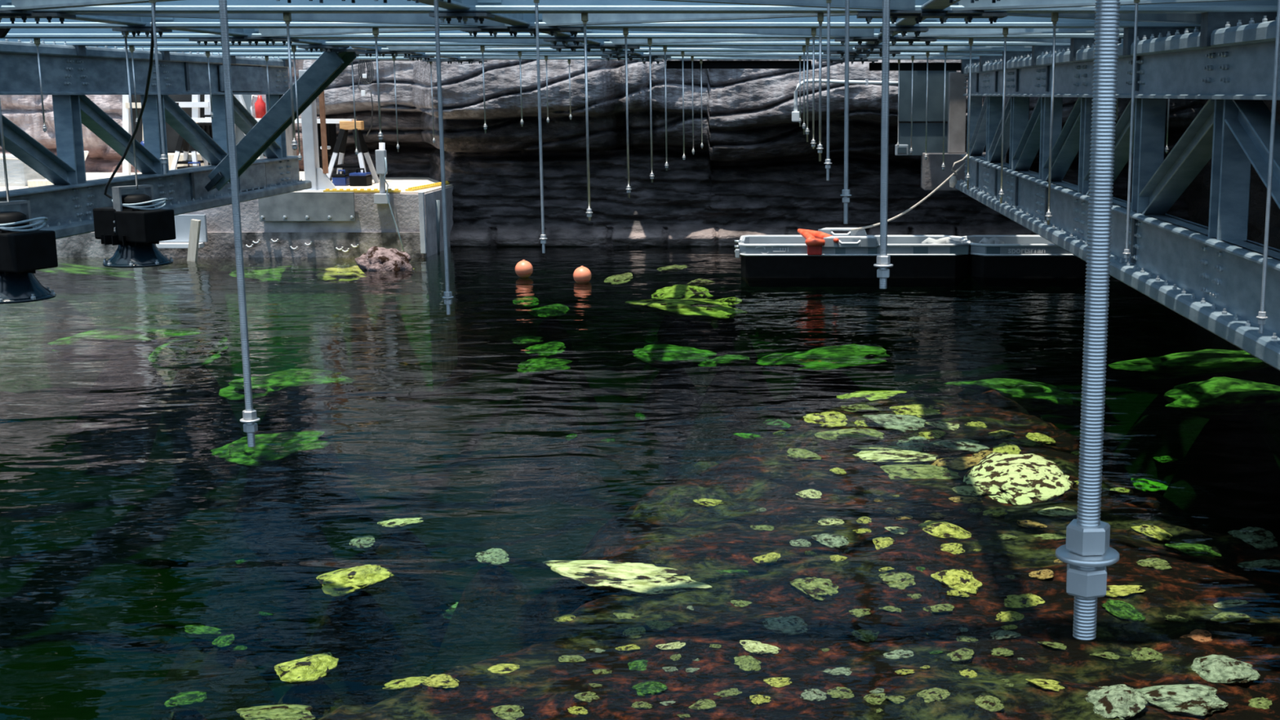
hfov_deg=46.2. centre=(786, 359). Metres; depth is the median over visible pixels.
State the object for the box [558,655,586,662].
stone
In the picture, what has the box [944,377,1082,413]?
rock
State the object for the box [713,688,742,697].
stone
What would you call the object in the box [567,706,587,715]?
stone
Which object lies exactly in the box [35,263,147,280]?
rock
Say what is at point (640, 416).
stone
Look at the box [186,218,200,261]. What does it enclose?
post
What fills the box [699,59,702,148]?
rod
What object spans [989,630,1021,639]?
stone
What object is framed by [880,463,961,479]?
rock
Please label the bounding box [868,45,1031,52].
diagonal brace
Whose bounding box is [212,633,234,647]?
stone
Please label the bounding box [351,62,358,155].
rod
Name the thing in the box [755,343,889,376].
rock
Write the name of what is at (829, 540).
stone
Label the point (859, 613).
stone
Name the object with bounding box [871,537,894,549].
stone
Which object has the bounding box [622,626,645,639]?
stone
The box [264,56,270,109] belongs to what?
rod
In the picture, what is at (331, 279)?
rock
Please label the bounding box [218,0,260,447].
rod
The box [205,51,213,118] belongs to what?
rod
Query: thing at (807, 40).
rod
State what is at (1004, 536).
stone
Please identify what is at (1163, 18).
cross beam
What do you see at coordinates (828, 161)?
rod
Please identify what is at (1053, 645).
stone
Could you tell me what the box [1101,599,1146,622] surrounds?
rock
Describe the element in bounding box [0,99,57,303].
pendant lamp
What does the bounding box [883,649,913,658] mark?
stone
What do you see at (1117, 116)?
rod
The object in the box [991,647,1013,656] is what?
stone
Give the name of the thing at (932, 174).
concrete block
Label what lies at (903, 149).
junction box
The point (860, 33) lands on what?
diagonal brace
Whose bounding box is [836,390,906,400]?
rock
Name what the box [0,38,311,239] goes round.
truss
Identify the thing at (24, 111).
wall
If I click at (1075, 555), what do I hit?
washer
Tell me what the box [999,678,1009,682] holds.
stone
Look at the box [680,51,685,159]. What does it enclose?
rod
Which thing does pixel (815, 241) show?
gear
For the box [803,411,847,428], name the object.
rock
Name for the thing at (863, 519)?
stone
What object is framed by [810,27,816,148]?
rod
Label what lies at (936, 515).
stone
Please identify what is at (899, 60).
rod
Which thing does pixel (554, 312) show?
rock
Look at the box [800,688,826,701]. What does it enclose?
stone
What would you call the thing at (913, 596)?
stone
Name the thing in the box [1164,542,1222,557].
stone
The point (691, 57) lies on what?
rod
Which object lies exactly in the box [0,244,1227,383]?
water
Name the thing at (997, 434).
stone
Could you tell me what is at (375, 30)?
rod
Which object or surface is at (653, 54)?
diagonal brace
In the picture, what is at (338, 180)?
tool case
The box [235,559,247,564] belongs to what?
stone
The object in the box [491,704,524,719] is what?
stone
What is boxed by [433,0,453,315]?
rod
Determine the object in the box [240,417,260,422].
washer
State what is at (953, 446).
rock
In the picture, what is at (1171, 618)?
stone
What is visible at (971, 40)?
rod
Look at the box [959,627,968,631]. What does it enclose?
stone
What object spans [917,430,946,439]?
stone
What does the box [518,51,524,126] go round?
rod
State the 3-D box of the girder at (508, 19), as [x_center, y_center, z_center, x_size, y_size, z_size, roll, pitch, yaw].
[-1.370,-2.201,9.907,0.620,0.253,10.530,0,10,0]
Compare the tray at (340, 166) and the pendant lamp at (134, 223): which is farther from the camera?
the tray at (340, 166)
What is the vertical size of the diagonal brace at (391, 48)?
0.079 m
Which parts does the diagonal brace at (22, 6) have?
plate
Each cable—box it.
[0,226,32,233]
[103,3,155,198]
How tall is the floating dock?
0.503 m
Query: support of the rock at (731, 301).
on the water at (122, 530)
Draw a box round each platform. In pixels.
[0,171,452,194]
[0,186,457,393]
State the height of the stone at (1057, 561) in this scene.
0.021 m
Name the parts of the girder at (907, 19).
splice plate, splice plate, splice plate, splice plate, splice plate, splice plate, splice plate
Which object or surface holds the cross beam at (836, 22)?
attached to the ceiling
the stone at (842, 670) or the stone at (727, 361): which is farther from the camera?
the stone at (727, 361)
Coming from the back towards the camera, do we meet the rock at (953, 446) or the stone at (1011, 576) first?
the rock at (953, 446)
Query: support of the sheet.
on the concrete block
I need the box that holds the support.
[295,70,337,191]
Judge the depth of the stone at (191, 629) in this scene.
6.03 m
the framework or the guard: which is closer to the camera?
the guard
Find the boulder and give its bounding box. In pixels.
[355,245,414,288]
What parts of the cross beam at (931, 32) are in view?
plate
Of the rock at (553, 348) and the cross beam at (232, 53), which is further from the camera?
the cross beam at (232, 53)
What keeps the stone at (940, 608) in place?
on the water at (122, 530)
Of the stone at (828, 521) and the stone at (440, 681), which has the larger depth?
the stone at (828, 521)
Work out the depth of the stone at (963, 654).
5.26 m
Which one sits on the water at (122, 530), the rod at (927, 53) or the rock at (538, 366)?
the rock at (538, 366)
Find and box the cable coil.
[357,59,373,136]
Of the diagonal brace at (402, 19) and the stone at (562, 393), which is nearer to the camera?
the diagonal brace at (402, 19)
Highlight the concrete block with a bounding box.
[920,151,1006,190]
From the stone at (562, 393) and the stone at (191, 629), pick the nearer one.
the stone at (191, 629)
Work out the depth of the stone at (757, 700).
4.85 m
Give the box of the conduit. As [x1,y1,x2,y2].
[791,79,897,121]
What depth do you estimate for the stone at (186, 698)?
5.21 m
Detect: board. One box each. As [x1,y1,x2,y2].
[27,179,53,187]
[155,242,204,248]
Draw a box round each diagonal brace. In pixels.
[0,0,182,13]
[70,13,511,28]
[244,28,460,39]
[292,38,584,46]
[377,45,590,52]
[399,51,630,57]
[456,56,589,60]
[528,13,857,28]
[582,28,878,39]
[600,38,835,46]
[622,45,856,52]
[640,51,836,57]
[649,0,921,13]
[693,56,842,60]
[854,56,979,60]
[866,51,1002,54]
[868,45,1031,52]
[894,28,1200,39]
[937,38,1122,43]
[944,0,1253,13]
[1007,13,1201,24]
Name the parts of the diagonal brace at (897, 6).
plate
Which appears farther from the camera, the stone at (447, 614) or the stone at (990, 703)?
the stone at (447, 614)
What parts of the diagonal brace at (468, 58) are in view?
plate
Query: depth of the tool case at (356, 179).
17.08 m
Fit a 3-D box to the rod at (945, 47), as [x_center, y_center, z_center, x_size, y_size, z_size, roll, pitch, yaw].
[1.137,-1.812,10.729,0.030,0.888,0.034,0,10,0]
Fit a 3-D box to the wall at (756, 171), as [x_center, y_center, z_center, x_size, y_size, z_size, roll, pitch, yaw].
[-0.187,-2.715,17.564,12.023,5.849,3.073,2,10,9]
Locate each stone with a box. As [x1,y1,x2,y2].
[164,690,207,706]
[184,625,222,635]
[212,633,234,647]
[226,645,247,652]
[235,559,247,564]
[258,611,272,616]
[262,638,272,641]
[422,674,458,688]
[442,602,457,619]
[487,663,519,674]
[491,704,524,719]
[511,296,538,306]
[511,336,543,345]
[553,613,575,622]
[558,391,571,396]
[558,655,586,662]
[564,433,577,440]
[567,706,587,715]
[573,691,599,702]
[588,683,602,687]
[589,648,605,653]
[592,669,612,674]
[600,438,615,442]
[604,272,633,284]
[613,613,639,618]
[614,644,639,652]
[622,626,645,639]
[627,659,648,671]
[631,680,667,695]
[631,701,652,709]
[635,413,649,420]
[644,620,675,630]
[655,641,685,649]
[657,264,688,273]
[659,700,677,705]
[662,666,678,672]
[670,653,680,660]
[676,714,689,718]
[685,278,715,285]
[685,667,699,672]
[688,699,715,711]
[693,498,722,506]
[697,354,751,372]
[709,644,721,648]
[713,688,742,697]
[715,569,750,576]
[730,600,752,607]
[733,432,762,442]
[733,655,761,671]
[749,694,771,705]
[750,524,773,531]
[752,551,781,564]
[756,507,766,511]
[761,615,808,635]
[763,417,791,429]
[763,677,791,687]
[773,430,785,435]
[789,538,811,546]
[795,488,822,499]
[800,518,813,522]
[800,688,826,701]
[804,551,817,555]
[811,533,848,547]
[817,516,844,525]
[820,648,829,651]
[822,666,852,675]
[826,686,853,698]
[829,467,846,474]
[829,555,847,561]
[832,488,842,492]
[840,404,879,412]
[848,444,904,450]
[848,608,871,617]
[850,629,879,642]
[853,420,873,426]
[853,528,871,533]
[855,515,871,524]
[863,693,886,705]
[869,688,884,693]
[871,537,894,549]
[874,497,884,502]
[875,708,883,712]
[878,566,893,572]
[878,572,915,589]
[879,605,902,613]
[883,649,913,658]
[884,507,902,515]
[884,526,908,534]
[884,695,905,704]
[894,669,915,675]
[895,515,912,519]
[896,435,929,453]
[906,593,921,599]
[915,566,925,571]
[916,687,950,702]
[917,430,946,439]
[920,665,929,669]
[922,604,954,613]
[924,421,959,431]
[928,512,946,519]
[928,650,942,653]
[939,542,964,554]
[946,590,969,597]
[946,648,974,662]
[948,496,982,503]
[951,485,986,496]
[955,635,977,641]
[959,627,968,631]
[959,668,977,677]
[964,421,987,427]
[967,507,982,513]
[971,449,994,460]
[973,695,1004,712]
[982,506,1008,517]
[987,430,1017,439]
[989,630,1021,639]
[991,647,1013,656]
[995,610,1024,622]
[998,533,1017,539]
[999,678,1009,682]
[1000,624,1017,630]
[1001,439,1040,446]
[1003,593,1044,608]
[1004,574,1014,578]
[1005,683,1013,686]
[1016,519,1047,528]
[1025,678,1064,691]
[1026,432,1055,444]
[1028,568,1053,579]
[1032,532,1066,540]
[1037,641,1066,649]
[1053,559,1062,563]
[1071,451,1079,454]
[1090,651,1119,659]
[1105,585,1146,597]
[1110,486,1130,493]
[1129,647,1163,662]
[1131,524,1172,542]
[1136,557,1172,569]
[1152,455,1177,462]
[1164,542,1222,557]
[1164,614,1188,622]
[1210,610,1250,623]
[1227,526,1278,550]
[1236,559,1279,571]
[1248,697,1272,709]
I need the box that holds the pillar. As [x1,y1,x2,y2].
[946,71,966,153]
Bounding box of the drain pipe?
[435,200,439,254]
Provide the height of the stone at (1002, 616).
0.029 m
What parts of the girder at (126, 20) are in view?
splice plate, splice plate, splice plate, splice plate, splice plate, splice plate, splice plate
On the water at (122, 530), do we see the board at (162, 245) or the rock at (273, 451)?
the rock at (273, 451)
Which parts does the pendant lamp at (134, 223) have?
threaded rod, lamp shade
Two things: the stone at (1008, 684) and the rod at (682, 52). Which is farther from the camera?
the rod at (682, 52)
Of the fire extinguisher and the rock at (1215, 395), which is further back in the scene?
the fire extinguisher
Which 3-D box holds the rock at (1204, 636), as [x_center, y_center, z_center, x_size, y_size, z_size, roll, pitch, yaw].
[1.510,1.017,5.452,0.128,0.035,0.114,-8,13,-38]
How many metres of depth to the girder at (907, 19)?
7.19 m
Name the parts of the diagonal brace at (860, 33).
plate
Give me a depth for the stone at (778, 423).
12.12 m
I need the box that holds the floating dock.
[734,227,1087,286]
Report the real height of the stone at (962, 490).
0.027 m
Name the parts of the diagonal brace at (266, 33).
plate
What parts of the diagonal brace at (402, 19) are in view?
plate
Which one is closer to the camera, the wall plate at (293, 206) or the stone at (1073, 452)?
the stone at (1073, 452)
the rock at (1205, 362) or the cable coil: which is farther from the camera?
the cable coil
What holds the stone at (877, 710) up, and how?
on the water at (122, 530)
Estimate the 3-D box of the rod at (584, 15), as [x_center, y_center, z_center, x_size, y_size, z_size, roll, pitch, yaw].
[-0.853,-1.034,6.357,0.030,0.877,0.034,0,10,0]
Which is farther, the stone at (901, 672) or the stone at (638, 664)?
the stone at (638, 664)
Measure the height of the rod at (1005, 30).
0.910 m
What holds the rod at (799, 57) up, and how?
hanging from the cross beam at (232, 53)
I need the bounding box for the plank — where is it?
[191,117,354,123]
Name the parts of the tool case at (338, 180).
lid, handle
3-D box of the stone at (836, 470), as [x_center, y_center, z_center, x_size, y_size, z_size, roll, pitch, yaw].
[0.276,0.588,7.820,0.116,0.035,0.144,-7,12,-35]
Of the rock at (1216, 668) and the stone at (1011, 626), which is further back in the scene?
the stone at (1011, 626)
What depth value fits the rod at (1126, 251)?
4.90 m
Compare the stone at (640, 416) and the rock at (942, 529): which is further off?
the stone at (640, 416)
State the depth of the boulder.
15.00 m
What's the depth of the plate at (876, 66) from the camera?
15.08 m
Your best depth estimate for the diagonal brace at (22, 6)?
5.97 m
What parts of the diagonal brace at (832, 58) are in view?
plate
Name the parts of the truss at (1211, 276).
beam seat, vertical post, beam seat, vertical post, beam seat, vertical post, vertical post, beam seat, vertical post, beam seat, vertical post, beam seat, vertical post, beam seat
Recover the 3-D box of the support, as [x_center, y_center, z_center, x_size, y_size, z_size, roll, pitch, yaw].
[-5.196,-2.493,16.215,0.569,1.308,0.300,0,10,0]
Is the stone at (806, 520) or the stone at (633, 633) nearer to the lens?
the stone at (633, 633)
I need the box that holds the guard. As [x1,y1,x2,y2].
[417,191,426,253]
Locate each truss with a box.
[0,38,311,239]
[955,12,1279,370]
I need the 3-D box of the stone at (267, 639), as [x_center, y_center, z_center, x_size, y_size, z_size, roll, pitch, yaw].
[-3.082,1.650,8.865,0.089,0.026,0.131,2,10,8]
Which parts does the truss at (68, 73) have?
vertical post, beam seat, vertical post, beam seat, vertical post, beam seat, splice plate, splice plate, vertical post, beam seat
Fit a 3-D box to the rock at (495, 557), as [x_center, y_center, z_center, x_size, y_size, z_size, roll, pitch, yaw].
[-1.322,0.880,6.677,0.149,0.040,0.218,-2,10,-15]
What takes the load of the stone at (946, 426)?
on the water at (122, 530)
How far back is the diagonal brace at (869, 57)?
14.61 m
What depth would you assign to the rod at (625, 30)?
7.81 m
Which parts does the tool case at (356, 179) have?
lid, handle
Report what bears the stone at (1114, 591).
on the water at (122, 530)
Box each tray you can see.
[177,160,204,164]
[333,164,368,168]
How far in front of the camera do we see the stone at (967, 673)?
5.15 m
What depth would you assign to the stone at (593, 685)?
4.94 m
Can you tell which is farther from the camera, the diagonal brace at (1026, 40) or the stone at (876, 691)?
the diagonal brace at (1026, 40)
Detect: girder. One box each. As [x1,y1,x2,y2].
[0,13,487,64]
[275,0,671,64]
[816,0,1007,64]
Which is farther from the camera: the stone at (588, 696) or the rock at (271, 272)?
the rock at (271, 272)
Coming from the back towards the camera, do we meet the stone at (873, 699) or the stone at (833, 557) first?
the stone at (833, 557)
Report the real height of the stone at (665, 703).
0.014 m
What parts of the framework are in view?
rail, rail, grey panel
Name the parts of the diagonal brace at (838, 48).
plate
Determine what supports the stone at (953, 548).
on the water at (122, 530)
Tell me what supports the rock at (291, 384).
on the water at (122, 530)
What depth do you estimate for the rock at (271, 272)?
15.44 m
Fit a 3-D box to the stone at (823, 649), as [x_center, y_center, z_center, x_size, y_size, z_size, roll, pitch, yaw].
[0.144,1.044,5.345,0.036,0.010,0.040,-6,12,-30]
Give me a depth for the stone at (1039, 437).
8.58 m
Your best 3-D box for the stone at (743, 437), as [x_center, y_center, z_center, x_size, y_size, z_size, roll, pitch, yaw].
[-0.302,0.627,12.207,0.270,0.082,0.304,-6,12,-31]
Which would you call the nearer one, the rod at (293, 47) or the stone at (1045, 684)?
the stone at (1045, 684)
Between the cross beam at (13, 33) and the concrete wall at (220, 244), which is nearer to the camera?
the cross beam at (13, 33)
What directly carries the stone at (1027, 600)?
on the water at (122, 530)
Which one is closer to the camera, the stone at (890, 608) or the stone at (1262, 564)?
the stone at (890, 608)
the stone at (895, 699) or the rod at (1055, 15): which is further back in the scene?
the rod at (1055, 15)
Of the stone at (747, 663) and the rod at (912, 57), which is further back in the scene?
the rod at (912, 57)
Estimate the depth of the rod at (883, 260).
1.98 m
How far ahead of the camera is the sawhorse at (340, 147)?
17.33 m
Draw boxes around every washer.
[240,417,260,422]
[442,296,453,298]
[873,263,893,267]
[1055,544,1119,567]
[1256,315,1267,318]
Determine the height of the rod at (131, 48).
0.572 m
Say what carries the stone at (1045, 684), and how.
on the water at (122, 530)
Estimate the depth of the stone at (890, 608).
5.73 m
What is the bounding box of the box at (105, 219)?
[93,205,155,239]
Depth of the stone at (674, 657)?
5.25 m
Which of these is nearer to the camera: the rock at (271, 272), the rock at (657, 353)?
the rock at (657, 353)
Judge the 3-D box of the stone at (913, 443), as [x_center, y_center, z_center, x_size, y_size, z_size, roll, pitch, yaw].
[0.714,0.488,8.498,0.216,0.067,0.271,-4,11,-24]
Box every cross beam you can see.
[0,0,1278,13]
[0,13,1200,28]
[0,38,1070,45]
[1,28,1200,38]
[88,45,1031,51]
[169,51,1002,56]
[240,56,979,59]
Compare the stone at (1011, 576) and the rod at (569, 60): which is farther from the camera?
the rod at (569, 60)
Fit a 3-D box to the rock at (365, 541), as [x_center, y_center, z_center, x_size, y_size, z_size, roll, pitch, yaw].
[-1.967,0.843,6.893,0.115,0.036,0.128,-4,11,-20]
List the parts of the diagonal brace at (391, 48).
plate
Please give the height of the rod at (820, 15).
0.622 m
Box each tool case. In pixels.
[177,161,201,168]
[332,169,349,186]
[349,168,372,186]
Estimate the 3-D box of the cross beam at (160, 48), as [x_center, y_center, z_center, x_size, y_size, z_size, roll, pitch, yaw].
[-1.800,-2.665,12.079,10.800,0.315,0.140,0,10,0]
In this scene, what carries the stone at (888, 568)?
on the water at (122, 530)
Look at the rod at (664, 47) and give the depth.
10.72 m
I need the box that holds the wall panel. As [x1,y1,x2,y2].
[159,214,208,242]
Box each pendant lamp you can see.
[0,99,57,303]
[93,31,176,267]
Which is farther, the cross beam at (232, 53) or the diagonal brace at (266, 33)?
the cross beam at (232, 53)
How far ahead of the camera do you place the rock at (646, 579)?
6.08 m
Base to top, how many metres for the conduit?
0.457 m
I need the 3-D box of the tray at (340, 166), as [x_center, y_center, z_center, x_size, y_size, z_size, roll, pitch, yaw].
[-5.117,-2.278,17.472,0.317,0.030,0.340,0,10,0]
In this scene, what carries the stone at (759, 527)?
on the water at (122, 530)
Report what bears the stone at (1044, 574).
on the water at (122, 530)
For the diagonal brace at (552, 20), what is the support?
attached to the girder at (508, 19)
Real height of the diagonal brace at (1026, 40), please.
0.079 m
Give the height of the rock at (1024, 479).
0.156 m
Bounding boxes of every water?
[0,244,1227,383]
[0,315,1279,719]
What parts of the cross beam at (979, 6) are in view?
plate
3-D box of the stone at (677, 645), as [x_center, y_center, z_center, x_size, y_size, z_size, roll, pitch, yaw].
[-0.410,1.028,5.342,0.104,0.017,0.092,-5,11,-27]
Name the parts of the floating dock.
grip panel, grip panel, dark panel, grip panel, rail, grip panel, grip panel, dark panel, dark panel, dark panel, dark panel, rail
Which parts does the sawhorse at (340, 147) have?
leg, leg, rail, leg, leg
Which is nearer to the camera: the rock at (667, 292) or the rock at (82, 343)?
the rock at (82, 343)
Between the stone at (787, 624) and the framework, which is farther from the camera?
the framework
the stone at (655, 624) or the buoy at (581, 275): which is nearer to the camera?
the stone at (655, 624)
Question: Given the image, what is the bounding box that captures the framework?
[122,94,263,174]
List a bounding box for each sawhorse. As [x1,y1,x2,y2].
[170,122,208,169]
[326,120,379,182]
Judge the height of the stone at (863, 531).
0.028 m
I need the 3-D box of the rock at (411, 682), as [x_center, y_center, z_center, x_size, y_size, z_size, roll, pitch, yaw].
[-1.305,1.126,5.201,0.212,0.024,0.100,-3,11,-15]
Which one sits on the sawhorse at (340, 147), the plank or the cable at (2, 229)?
the plank
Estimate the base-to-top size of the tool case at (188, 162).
0.236 m
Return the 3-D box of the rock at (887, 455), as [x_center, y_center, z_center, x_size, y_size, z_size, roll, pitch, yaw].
[0.556,0.529,8.184,0.577,0.065,0.373,3,11,15]
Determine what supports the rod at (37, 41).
hanging from the cross beam at (13, 33)
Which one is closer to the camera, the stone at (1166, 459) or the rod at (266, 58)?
the stone at (1166, 459)
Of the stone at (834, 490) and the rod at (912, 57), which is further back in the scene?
the rod at (912, 57)
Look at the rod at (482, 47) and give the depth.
10.70 m
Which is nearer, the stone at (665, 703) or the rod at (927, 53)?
the stone at (665, 703)
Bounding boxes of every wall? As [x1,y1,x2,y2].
[0,59,319,172]
[55,231,426,271]
[302,59,1203,377]
[1176,98,1279,448]
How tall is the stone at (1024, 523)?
0.038 m
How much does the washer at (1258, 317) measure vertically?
0.003 m
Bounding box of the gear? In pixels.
[797,228,839,255]
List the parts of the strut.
foot plate, head plate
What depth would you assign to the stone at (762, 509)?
7.15 m
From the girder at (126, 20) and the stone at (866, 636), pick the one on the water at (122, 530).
the stone at (866, 636)
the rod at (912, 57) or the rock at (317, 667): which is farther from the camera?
the rod at (912, 57)
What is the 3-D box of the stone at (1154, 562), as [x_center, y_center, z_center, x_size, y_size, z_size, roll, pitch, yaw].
[1.534,0.857,6.239,0.141,0.038,0.164,-5,12,-28]
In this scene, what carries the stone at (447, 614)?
on the water at (122, 530)
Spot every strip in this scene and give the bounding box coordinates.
[323,188,400,191]
[405,181,449,191]
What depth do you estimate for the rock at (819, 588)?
5.94 m
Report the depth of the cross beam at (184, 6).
6.26 m
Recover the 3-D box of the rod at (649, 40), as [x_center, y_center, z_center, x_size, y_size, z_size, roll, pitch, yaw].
[-0.846,-1.551,9.272,0.030,0.888,0.034,0,10,0]
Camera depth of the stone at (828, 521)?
6.85 m
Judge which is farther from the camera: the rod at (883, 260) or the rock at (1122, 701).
the rock at (1122, 701)
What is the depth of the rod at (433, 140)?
15.09 m
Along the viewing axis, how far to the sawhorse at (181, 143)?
18.30 m
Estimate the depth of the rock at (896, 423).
8.79 m
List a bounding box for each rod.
[33,38,47,132]
[128,45,137,124]
[148,0,168,174]
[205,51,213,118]
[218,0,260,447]
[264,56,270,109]
[283,12,297,150]
[291,45,302,160]
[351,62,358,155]
[372,27,383,142]
[391,56,399,151]
[429,61,435,143]
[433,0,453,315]
[480,45,486,133]
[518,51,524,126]
[533,0,546,253]
[544,56,549,123]
[568,59,571,119]
[581,12,592,220]
[622,27,631,198]
[647,38,654,182]
[662,45,668,170]
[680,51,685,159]
[690,56,694,154]
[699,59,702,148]
[798,56,801,126]
[801,45,805,134]
[804,38,809,142]
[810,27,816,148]
[816,12,823,161]
[824,0,831,180]
[840,0,851,224]
[873,0,893,288]
[897,59,900,147]
[909,56,914,154]
[924,51,929,159]
[942,45,947,170]
[965,38,973,189]
[998,27,1008,203]
[1044,12,1058,224]
[1055,0,1120,640]
[1115,97,1118,121]
[1122,0,1139,262]
[1164,98,1169,153]
[1256,0,1279,333]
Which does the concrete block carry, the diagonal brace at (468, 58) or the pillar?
the pillar
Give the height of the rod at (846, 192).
0.636 m
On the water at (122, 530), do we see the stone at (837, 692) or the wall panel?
the stone at (837, 692)
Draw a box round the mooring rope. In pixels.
[851,162,965,231]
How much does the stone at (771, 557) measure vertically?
0.036 m
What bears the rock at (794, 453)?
on the water at (122, 530)
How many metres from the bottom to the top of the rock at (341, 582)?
0.106 m
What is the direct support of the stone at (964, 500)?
on the water at (122, 530)
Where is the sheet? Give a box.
[898,71,956,155]
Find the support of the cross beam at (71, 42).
attached to the ceiling
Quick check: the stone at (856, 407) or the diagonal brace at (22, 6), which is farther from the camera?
the stone at (856, 407)
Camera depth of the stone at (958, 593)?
5.85 m
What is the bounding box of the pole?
[373,142,404,251]
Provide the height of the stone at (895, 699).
0.021 m
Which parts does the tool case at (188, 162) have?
lid, handle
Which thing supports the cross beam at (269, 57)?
attached to the ceiling
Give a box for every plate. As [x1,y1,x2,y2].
[0,28,10,38]
[257,191,355,221]
[666,60,811,68]
[869,62,960,71]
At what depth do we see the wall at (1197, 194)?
14.63 m
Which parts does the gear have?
arm, arm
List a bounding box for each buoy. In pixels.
[515,259,533,278]
[573,266,591,284]
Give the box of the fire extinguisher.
[250,94,266,158]
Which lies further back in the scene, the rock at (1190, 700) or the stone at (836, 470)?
the stone at (836, 470)
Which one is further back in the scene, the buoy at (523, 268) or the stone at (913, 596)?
the buoy at (523, 268)
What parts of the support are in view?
plate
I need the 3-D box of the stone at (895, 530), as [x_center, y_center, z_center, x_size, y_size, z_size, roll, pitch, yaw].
[0.504,0.768,6.700,0.131,0.024,0.147,-10,14,-43]
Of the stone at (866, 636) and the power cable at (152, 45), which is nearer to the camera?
the stone at (866, 636)
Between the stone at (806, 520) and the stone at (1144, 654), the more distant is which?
the stone at (806, 520)
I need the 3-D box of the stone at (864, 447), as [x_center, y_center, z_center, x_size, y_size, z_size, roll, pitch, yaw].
[0.518,0.497,8.401,0.328,0.037,0.188,-4,11,-22]
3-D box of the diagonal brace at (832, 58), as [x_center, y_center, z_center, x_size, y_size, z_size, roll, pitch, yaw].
[-0.380,-2.932,14.287,2.344,0.079,0.186,-8,13,-36]
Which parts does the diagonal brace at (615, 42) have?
plate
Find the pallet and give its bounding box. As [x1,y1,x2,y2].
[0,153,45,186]
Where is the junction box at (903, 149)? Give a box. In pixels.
[894,144,908,155]
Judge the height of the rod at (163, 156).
0.600 m
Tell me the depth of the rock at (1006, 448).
8.29 m
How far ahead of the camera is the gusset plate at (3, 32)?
8.00 m
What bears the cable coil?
hanging from the wall at (756, 171)
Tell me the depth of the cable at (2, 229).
6.35 m
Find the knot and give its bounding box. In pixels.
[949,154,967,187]
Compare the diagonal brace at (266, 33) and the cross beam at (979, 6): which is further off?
the diagonal brace at (266, 33)
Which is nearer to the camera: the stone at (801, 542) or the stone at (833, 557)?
the stone at (833, 557)
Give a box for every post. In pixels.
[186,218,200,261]
[285,123,296,155]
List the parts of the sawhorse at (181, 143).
leg, leg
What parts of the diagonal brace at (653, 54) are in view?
plate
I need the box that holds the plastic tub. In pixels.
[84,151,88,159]
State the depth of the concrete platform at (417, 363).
16.29 m
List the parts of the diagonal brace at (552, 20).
plate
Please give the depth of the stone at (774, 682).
5.01 m
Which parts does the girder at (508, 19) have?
splice plate, splice plate, splice plate, splice plate, splice plate, splice plate, splice plate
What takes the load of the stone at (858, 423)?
on the water at (122, 530)
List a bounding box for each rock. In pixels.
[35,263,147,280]
[47,325,208,363]
[147,331,228,371]
[210,430,330,469]
[218,368,357,404]
[228,265,319,284]
[235,704,315,719]
[274,652,338,684]
[315,262,417,284]
[315,564,394,597]
[349,534,374,548]
[377,517,423,528]
[382,676,427,689]
[475,548,510,565]
[516,357,572,377]
[524,341,565,357]
[527,303,569,319]
[542,560,711,595]
[624,298,747,321]
[631,343,716,369]
[650,284,714,299]
[715,297,742,306]
[739,640,781,653]
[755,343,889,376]
[786,448,822,460]
[789,577,838,600]
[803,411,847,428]
[814,427,885,444]
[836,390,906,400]
[853,448,939,463]
[862,413,926,433]
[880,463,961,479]
[888,404,940,417]
[918,520,972,539]
[922,438,990,453]
[924,456,983,470]
[930,568,982,594]
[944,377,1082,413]
[963,452,1076,505]
[992,442,1021,454]
[1035,506,1077,518]
[1084,684,1147,719]
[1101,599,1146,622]
[1108,349,1271,379]
[1130,477,1168,493]
[1134,684,1228,716]
[1164,377,1279,415]
[1179,629,1212,642]
[1190,654,1260,684]
[1213,599,1249,608]
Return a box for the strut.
[204,45,364,191]
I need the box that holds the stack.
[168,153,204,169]
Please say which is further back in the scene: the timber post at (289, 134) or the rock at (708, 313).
the timber post at (289, 134)
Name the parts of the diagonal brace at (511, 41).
plate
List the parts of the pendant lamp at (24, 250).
threaded rod, lamp shade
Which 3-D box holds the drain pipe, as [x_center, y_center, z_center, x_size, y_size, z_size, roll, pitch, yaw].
[-3.904,-1.479,16.599,0.093,0.613,0.070,0,10,0]
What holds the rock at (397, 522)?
on the water at (122, 530)
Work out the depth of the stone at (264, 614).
8.85 m
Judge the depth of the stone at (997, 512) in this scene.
7.00 m
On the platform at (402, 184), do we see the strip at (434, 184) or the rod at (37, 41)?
the strip at (434, 184)
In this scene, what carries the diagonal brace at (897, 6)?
attached to the girder at (508, 19)
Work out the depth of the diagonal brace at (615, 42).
10.17 m
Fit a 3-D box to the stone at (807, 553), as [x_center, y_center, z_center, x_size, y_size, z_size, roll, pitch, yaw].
[0.102,0.829,6.388,0.057,0.015,0.055,-1,10,-7]
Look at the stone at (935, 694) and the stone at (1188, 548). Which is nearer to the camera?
the stone at (935, 694)

